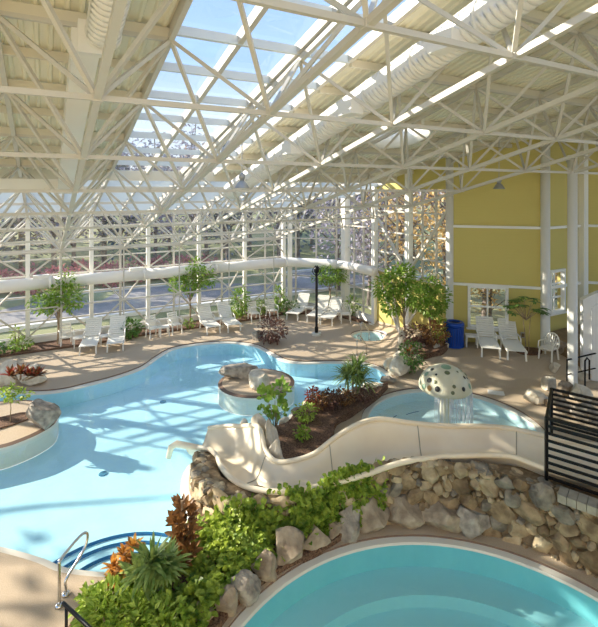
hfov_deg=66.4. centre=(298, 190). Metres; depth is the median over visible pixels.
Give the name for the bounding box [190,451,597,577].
stone wall
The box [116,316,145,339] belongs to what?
shrub
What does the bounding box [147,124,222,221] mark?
tree
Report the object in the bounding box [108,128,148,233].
tree
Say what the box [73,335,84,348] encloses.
side table
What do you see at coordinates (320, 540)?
boulder
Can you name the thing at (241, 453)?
water slide
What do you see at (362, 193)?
tree
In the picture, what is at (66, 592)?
pool handrail
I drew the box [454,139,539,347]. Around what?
wall
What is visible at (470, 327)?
window
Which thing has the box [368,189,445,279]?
tree
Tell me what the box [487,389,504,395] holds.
lid
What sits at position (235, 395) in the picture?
planter
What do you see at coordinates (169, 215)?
tree
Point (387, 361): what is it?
boulder
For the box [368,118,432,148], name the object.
window
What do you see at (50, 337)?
baseboard
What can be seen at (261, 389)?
rubber plant
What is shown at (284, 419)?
boulder
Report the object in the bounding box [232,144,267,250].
tree
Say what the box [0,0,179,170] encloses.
ceiling
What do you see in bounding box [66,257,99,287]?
shrub
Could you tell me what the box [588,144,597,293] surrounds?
wall
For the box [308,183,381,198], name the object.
window
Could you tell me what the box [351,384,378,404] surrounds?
shrub
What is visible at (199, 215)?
column
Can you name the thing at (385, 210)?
window
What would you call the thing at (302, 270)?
kerb
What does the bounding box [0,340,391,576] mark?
swimming pool
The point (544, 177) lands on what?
column
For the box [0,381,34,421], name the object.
potted tree
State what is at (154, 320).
patio chair
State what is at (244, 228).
column
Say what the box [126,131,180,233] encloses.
tree
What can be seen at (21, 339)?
shrub
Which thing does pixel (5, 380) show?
boulder
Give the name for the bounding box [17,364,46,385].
boulder
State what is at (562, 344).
boulder
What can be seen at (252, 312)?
patio chair
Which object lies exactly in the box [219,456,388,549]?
shrubs
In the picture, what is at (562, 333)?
wall
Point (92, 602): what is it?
bush
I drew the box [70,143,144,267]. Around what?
tree
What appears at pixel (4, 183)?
duct
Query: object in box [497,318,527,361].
sun lounger
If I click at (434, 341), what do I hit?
shrub
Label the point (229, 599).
boulder
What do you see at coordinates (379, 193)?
tree
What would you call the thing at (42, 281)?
duct
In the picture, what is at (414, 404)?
pool
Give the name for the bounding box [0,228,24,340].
window
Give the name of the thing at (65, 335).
patio chair
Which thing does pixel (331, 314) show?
sun lounger
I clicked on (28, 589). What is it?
floor
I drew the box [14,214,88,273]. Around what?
tree
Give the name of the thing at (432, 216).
tree
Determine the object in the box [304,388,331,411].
shrub
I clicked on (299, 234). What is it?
tree
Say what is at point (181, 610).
bush
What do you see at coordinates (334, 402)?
shrub
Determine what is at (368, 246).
tree
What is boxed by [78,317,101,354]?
sun lounger
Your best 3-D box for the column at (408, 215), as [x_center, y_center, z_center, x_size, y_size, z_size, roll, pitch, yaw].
[4.968,2.905,20.665,0.442,7.591,0.442,0,0,-29]
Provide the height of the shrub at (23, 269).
2.202 m
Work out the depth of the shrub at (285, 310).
24.51 m
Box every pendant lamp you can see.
[235,172,248,187]
[493,180,504,188]
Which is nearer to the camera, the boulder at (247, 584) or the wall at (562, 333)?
the boulder at (247, 584)
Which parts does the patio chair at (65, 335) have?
backrest, seat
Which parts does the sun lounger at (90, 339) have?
seat, backrest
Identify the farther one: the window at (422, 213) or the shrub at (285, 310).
the shrub at (285, 310)
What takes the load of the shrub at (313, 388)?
in the mulch bed at (322, 427)
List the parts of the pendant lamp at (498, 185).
lamp shade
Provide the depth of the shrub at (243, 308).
23.63 m
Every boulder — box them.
[0,359,19,385]
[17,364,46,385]
[26,398,60,429]
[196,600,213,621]
[215,584,238,616]
[219,363,257,378]
[230,569,260,607]
[240,418,247,423]
[249,369,269,390]
[250,549,277,581]
[251,413,265,434]
[252,330,262,340]
[265,419,279,448]
[268,439,282,458]
[275,526,304,565]
[279,417,288,424]
[303,524,330,550]
[327,520,341,539]
[339,505,361,543]
[360,495,389,533]
[380,376,395,383]
[383,357,392,369]
[388,355,410,376]
[388,494,424,528]
[393,350,408,359]
[398,331,405,347]
[422,501,460,532]
[456,504,490,538]
[523,389,547,404]
[541,376,555,390]
[544,397,569,409]
[549,362,559,372]
[554,380,572,395]
[555,337,565,353]
[569,383,592,402]
[570,403,597,421]
[578,367,591,380]
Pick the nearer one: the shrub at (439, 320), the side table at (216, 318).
the shrub at (439, 320)
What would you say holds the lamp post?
on the floor at (28, 589)
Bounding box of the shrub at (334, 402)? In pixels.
[316,387,345,410]
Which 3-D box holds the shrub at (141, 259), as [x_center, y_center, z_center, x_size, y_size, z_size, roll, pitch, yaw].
[-11.855,5.847,33.543,2.531,2.386,2.531,0,0,0]
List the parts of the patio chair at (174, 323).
backrest, seat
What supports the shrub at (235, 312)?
in the mulch border
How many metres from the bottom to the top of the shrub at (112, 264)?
2.176 m
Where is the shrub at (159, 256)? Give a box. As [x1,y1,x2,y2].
[145,255,170,279]
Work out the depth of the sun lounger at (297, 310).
24.71 m
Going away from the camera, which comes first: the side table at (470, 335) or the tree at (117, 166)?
the side table at (470, 335)
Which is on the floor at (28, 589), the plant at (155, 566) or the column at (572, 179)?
the column at (572, 179)
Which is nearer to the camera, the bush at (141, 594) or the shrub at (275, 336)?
the bush at (141, 594)
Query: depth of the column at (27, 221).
19.71 m
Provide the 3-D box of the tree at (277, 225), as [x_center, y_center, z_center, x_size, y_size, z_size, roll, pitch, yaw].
[-1.703,1.201,43.127,6.905,11.344,6.972,0,0,0]
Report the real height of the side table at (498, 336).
0.437 m
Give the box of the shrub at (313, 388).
[304,385,320,403]
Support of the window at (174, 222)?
in the wall at (381, 317)
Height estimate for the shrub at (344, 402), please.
0.595 m
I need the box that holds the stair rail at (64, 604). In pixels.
[61,601,91,626]
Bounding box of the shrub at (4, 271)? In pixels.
[0,268,19,292]
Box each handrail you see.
[55,531,88,609]
[566,353,595,385]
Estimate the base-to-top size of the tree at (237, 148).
11.960 m
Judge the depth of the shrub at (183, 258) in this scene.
34.73 m
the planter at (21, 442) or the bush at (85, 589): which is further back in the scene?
the planter at (21, 442)
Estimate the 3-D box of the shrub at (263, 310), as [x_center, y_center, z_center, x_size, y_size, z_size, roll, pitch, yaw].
[-1.948,6.239,24.402,0.940,0.998,1.064,0,0,0]
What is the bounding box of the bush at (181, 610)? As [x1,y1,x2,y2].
[139,587,194,626]
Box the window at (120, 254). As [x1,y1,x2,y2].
[94,216,145,326]
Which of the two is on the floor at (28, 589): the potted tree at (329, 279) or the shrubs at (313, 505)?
the potted tree at (329, 279)
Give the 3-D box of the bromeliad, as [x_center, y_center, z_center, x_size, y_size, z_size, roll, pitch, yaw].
[-9.095,5.988,15.082,1.518,0.584,0.678,0,0,0]
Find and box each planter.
[0,400,58,469]
[218,368,294,415]
[517,347,541,355]
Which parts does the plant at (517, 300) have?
crown, stem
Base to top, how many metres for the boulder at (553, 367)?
0.403 m
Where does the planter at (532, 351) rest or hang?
on the floor at (28, 589)
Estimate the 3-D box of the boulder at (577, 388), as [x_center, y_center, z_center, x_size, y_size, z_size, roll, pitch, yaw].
[9.015,6.485,14.623,0.715,0.631,0.610,0,0,0]
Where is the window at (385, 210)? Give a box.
[376,189,404,276]
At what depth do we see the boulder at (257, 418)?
11.41 m
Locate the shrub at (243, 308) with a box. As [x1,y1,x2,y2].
[230,284,250,318]
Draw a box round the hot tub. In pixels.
[351,330,385,340]
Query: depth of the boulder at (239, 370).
16.19 m
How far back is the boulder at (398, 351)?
17.24 m
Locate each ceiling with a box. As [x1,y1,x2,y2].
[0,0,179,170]
[220,0,597,176]
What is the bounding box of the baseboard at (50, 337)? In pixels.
[0,303,370,347]
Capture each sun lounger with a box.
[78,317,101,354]
[106,315,125,352]
[197,303,220,334]
[216,301,241,332]
[286,293,309,320]
[306,295,329,323]
[319,296,342,325]
[475,316,500,358]
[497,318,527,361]
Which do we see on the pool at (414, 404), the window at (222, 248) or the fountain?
the fountain
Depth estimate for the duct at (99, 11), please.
5.96 m
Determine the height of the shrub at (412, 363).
1.248 m
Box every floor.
[0,314,597,626]
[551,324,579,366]
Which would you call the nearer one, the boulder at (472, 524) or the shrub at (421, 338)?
the boulder at (472, 524)
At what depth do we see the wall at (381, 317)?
20.52 m
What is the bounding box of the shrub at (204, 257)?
[193,253,217,276]
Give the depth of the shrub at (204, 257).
35.90 m
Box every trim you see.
[453,225,540,228]
[453,282,540,289]
[550,225,580,228]
[550,281,580,288]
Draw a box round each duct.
[0,178,83,188]
[0,257,377,292]
[58,18,101,193]
[84,0,130,50]
[223,0,546,199]
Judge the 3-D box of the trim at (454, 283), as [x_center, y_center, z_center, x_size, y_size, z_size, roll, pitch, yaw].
[7.820,3.770,18.022,3.415,0.100,0.090,0,0,16]
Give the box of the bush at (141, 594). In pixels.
[102,585,170,626]
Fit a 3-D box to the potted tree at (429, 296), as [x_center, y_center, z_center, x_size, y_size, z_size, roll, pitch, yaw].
[5.040,4.729,17.770,1.989,3.031,1.363,0,0,2]
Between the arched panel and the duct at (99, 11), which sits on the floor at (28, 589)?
the arched panel
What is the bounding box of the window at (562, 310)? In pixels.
[550,268,566,315]
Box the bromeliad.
[0,362,46,380]
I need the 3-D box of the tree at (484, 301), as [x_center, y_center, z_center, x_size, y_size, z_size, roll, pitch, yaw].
[9.806,2.399,24.149,5.581,9.514,5.408,0,0,-24]
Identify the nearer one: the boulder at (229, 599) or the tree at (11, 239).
the boulder at (229, 599)
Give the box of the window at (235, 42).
[108,0,421,175]
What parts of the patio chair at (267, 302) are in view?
backrest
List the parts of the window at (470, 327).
sill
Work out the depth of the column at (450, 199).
18.43 m
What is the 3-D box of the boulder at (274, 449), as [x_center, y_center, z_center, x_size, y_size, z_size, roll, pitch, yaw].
[-0.480,6.300,10.344,0.450,1.342,0.418,0,0,-45]
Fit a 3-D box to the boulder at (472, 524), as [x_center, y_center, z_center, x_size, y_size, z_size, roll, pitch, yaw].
[3.403,6.495,8.946,0.628,0.545,0.504,0,0,37]
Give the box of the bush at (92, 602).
[70,572,139,626]
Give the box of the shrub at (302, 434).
[292,424,312,442]
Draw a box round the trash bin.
[444,319,463,348]
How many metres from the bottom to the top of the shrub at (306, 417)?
0.529 m
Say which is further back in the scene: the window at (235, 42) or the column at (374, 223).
the column at (374, 223)
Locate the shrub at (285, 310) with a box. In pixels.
[275,299,299,315]
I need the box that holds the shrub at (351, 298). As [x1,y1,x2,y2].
[342,294,361,315]
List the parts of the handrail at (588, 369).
looped post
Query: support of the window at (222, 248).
in the wall at (381, 317)
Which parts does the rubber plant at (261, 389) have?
stem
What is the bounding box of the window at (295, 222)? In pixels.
[286,198,340,305]
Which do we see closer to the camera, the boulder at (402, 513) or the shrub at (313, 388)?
the boulder at (402, 513)
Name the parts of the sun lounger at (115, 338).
seat, backrest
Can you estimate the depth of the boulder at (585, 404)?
13.26 m
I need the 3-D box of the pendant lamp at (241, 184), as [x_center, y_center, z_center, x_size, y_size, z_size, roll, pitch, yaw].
[-1.372,-0.987,11.000,0.360,1.863,0.360,0,0,0]
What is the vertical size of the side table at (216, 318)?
0.437 m
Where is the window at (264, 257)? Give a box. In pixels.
[247,213,280,305]
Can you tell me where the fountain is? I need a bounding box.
[418,363,472,422]
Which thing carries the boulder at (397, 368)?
on the floor at (28, 589)
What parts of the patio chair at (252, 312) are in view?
backrest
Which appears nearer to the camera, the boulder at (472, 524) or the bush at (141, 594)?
the bush at (141, 594)
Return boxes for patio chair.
[58,322,73,346]
[145,314,160,338]
[167,311,182,334]
[247,301,260,322]
[265,299,278,318]
[339,302,351,323]
[537,332,559,362]
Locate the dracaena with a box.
[328,352,379,400]
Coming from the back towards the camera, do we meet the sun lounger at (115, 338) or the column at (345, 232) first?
the column at (345, 232)
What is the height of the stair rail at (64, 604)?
0.876 m
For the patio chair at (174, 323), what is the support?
on the floor at (28, 589)
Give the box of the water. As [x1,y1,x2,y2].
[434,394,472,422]
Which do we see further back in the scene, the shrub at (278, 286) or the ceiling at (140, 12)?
the shrub at (278, 286)
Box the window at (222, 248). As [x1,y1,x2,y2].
[201,220,242,312]
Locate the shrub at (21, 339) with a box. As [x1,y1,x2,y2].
[6,335,33,353]
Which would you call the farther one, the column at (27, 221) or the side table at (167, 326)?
the side table at (167, 326)
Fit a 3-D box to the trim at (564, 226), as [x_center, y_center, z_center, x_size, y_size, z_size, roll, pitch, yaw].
[10.579,1.450,18.154,2.470,0.100,0.090,0,0,-29]
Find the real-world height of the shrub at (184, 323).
0.501 m
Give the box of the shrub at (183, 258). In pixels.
[172,253,196,278]
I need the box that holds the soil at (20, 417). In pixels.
[0,412,27,428]
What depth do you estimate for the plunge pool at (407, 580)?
8.12 m
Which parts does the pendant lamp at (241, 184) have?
lamp shade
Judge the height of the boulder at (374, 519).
0.712 m
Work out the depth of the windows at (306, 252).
40.11 m
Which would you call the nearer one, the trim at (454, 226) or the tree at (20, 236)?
the trim at (454, 226)
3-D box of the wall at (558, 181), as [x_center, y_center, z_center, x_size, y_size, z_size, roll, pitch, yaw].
[10.501,2.357,18.294,2.470,8.886,0.220,0,0,-29]
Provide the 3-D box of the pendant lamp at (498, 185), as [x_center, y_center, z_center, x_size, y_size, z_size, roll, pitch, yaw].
[7.265,-0.970,16.600,0.420,1.844,0.420,0,0,0]
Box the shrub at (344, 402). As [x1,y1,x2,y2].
[330,385,355,406]
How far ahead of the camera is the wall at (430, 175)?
19.82 m
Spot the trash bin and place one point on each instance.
(456, 327)
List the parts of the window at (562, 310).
sill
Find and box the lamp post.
[312,265,320,336]
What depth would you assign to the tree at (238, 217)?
38.78 m
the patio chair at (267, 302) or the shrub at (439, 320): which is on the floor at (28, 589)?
the patio chair at (267, 302)
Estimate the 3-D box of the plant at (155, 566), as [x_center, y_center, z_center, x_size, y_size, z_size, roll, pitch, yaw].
[-2.315,6.086,7.298,1.226,1.108,0.849,0,0,-22]
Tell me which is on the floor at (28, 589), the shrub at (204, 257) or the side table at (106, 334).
the side table at (106, 334)
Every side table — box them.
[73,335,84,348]
[100,333,111,346]
[158,324,169,336]
[212,317,223,328]
[465,333,477,347]
[493,335,505,349]
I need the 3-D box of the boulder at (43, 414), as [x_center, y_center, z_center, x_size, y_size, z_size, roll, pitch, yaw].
[-7.226,6.360,12.887,0.915,0.915,0.750,0,0,34]
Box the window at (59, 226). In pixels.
[30,217,88,336]
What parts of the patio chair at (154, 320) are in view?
backrest, seat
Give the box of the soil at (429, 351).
[398,336,448,362]
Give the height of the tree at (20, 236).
8.429 m
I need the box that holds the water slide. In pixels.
[166,416,597,494]
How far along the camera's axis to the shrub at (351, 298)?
24.30 m
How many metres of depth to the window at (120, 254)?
21.68 m
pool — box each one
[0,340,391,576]
[228,534,597,626]
[362,387,543,432]
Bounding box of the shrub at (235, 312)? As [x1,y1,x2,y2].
[227,308,240,318]
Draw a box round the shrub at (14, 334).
[8,324,25,349]
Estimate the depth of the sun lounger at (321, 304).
24.28 m
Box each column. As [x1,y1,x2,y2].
[25,212,29,343]
[89,214,93,317]
[146,209,149,326]
[197,212,200,319]
[243,213,246,312]
[281,210,285,307]
[287,210,291,307]
[341,198,349,311]
[369,187,377,324]
[405,174,412,328]
[446,158,453,318]
[538,140,549,350]
[567,155,577,384]
[578,143,587,324]
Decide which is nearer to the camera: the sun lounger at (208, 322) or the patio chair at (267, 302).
the sun lounger at (208, 322)
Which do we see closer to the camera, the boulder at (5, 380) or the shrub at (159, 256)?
the boulder at (5, 380)
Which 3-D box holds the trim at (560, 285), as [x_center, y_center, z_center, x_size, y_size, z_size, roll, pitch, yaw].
[10.579,3.770,18.154,2.470,0.100,0.090,0,0,-29]
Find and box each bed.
[68,514,341,626]
[277,381,387,458]
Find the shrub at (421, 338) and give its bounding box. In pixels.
[400,321,435,347]
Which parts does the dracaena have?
stem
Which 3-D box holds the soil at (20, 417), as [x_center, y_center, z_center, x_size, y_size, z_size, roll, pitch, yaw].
[-8.570,6.684,13.062,1.555,0.111,0.772,0,0,-34]
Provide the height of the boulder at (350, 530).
0.671 m
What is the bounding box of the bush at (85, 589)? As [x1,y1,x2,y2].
[68,580,115,617]
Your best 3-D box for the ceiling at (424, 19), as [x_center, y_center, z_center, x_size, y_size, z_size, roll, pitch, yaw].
[8.771,-2.941,12.719,16.590,5.040,19.715,0,0,-29]
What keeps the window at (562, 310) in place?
in the wall at (558, 181)
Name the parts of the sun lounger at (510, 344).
backrest, seat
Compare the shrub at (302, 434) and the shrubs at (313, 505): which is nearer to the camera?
the shrubs at (313, 505)
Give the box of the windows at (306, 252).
[0,195,556,339]
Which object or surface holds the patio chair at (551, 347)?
on the floor at (28, 589)
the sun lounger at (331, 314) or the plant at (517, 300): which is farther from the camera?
the sun lounger at (331, 314)
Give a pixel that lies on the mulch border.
(48, 345)
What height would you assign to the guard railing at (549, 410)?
1.288 m
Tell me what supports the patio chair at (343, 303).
on the floor at (28, 589)
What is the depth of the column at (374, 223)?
22.71 m
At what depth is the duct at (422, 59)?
8.29 m
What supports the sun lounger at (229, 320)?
on the floor at (28, 589)
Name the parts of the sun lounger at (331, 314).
seat, backrest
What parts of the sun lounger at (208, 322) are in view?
backrest, seat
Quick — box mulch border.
[0,308,367,357]
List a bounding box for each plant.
[115,531,191,604]
[164,493,203,567]
[257,375,292,428]
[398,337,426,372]
[501,296,550,350]
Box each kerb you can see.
[0,275,426,332]
[3,264,362,300]
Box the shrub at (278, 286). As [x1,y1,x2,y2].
[272,285,288,312]
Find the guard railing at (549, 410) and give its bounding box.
[544,387,597,495]
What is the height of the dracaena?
1.678 m
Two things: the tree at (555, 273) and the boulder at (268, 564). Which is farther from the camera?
the tree at (555, 273)
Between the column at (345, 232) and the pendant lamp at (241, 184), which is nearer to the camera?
the pendant lamp at (241, 184)
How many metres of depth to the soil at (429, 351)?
17.24 m
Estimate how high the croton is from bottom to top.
0.890 m
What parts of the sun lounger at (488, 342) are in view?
backrest, seat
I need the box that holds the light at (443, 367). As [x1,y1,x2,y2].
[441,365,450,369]
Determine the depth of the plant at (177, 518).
7.94 m
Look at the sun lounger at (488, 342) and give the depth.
17.80 m
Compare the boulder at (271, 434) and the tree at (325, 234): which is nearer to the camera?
the boulder at (271, 434)
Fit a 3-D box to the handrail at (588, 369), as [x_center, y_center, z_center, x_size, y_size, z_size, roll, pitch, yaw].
[10.271,6.112,15.711,2.461,1.176,0.288,0,0,-16]
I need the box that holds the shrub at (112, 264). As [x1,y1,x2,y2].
[97,260,129,287]
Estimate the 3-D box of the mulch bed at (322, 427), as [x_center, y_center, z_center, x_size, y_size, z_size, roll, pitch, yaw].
[0.619,6.708,12.993,2.557,0.484,6.514,0,0,22]
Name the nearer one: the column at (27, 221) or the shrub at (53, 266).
the column at (27, 221)
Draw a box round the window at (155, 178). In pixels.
[0,168,396,212]
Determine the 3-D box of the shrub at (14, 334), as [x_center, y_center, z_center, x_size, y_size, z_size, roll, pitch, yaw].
[-11.707,6.107,18.994,0.678,1.133,0.634,0,0,0]
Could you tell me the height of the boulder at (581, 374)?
0.477 m
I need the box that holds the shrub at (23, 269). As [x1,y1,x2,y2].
[8,262,46,295]
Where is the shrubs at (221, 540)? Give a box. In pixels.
[79,493,345,626]
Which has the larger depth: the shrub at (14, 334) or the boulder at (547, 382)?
the shrub at (14, 334)
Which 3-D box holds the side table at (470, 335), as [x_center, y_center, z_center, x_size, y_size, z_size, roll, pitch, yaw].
[6.736,5.863,17.846,0.460,0.437,0.420,0,0,14]
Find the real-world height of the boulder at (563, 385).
0.581 m
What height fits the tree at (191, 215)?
10.365 m
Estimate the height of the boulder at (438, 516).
0.607 m
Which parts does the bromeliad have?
stem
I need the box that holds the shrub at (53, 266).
[42,264,73,290]
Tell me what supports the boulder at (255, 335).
on the floor at (28, 589)
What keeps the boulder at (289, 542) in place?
on the floor at (28, 589)
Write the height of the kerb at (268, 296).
0.200 m
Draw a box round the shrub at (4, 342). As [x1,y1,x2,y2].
[0,341,9,353]
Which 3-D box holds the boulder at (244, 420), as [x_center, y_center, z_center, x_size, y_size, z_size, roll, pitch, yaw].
[-1.492,6.525,11.945,0.470,1.045,0.599,0,0,0]
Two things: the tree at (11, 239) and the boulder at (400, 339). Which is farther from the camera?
the tree at (11, 239)
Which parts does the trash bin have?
lid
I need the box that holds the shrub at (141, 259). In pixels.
[122,254,151,281]
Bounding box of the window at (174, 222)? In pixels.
[150,216,196,319]
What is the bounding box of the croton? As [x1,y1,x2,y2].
[100,532,144,590]
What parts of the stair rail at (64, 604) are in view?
post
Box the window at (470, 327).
[466,285,508,331]
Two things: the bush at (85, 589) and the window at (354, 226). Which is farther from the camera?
the window at (354, 226)
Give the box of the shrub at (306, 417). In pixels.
[291,402,319,423]
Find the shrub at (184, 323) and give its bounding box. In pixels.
[182,318,195,328]
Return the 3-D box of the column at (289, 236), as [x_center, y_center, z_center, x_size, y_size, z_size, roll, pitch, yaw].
[-0.517,3.775,25.739,0.340,5.849,0.340,0,0,-29]
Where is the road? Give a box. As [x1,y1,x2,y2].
[0,271,367,326]
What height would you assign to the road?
0.001 m
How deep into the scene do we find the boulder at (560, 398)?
13.98 m
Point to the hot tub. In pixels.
(373, 335)
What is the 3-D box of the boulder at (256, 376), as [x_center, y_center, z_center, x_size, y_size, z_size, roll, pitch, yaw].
[-1.343,6.512,15.532,0.730,0.667,0.758,0,0,0]
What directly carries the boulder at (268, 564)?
on the floor at (28, 589)
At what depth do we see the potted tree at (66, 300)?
19.59 m
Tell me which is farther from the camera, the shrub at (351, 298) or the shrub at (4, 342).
the shrub at (351, 298)
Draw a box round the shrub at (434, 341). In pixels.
[419,319,451,346]
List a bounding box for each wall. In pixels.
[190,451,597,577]
[377,158,445,188]
[377,271,445,331]
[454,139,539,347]
[550,142,577,331]
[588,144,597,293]
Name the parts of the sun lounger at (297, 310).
seat, backrest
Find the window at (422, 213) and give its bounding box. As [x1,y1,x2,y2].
[411,189,445,286]
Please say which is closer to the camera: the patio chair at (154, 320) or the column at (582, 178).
the column at (582, 178)
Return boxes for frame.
[0,0,597,344]
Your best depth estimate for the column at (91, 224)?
20.94 m
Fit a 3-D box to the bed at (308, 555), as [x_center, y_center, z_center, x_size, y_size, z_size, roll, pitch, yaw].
[-1.472,6.691,8.393,2.859,0.259,5.007,0,0,44]
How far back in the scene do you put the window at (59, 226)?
20.46 m
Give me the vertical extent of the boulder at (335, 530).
0.505 m
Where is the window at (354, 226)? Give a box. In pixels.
[348,192,370,316]
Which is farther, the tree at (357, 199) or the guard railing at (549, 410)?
the tree at (357, 199)
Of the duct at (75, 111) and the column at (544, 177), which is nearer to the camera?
the duct at (75, 111)
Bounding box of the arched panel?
[580,290,597,380]
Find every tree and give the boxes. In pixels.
[0,215,50,271]
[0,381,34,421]
[1,218,31,241]
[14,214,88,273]
[24,267,86,343]
[39,216,105,270]
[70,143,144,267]
[94,165,145,264]
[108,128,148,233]
[125,166,188,267]
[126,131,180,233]
[144,166,189,256]
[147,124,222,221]
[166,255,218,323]
[172,145,197,227]
[180,155,225,263]
[201,143,255,261]
[209,148,251,252]
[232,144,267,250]
[256,202,311,257]
[274,199,326,257]
[293,199,334,249]
[299,192,381,289]
[310,265,348,307]
[330,193,384,254]
[337,208,399,305]
[339,189,428,270]
[356,189,445,266]
[367,261,427,331]
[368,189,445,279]
[387,189,445,279]
[403,273,453,341]
[414,211,445,284]
[425,189,488,318]
[470,288,504,325]
[552,273,556,301]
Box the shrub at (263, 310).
[255,298,270,315]
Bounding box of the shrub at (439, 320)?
[431,316,450,342]
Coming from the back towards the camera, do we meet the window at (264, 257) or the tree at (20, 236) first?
the tree at (20, 236)
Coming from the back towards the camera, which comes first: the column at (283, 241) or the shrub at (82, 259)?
the shrub at (82, 259)
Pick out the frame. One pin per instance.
(97, 94)
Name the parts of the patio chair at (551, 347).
seat, backrest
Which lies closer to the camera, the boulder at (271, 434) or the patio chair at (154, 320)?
the boulder at (271, 434)
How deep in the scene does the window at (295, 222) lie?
25.49 m
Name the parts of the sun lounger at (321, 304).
seat, backrest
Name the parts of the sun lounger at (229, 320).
backrest, seat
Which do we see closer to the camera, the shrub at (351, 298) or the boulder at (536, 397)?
the boulder at (536, 397)
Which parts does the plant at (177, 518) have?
stem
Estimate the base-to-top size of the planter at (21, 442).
0.590 m
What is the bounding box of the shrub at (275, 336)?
[257,315,288,344]
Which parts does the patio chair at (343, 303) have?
backrest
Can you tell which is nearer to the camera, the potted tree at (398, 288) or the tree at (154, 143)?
the potted tree at (398, 288)

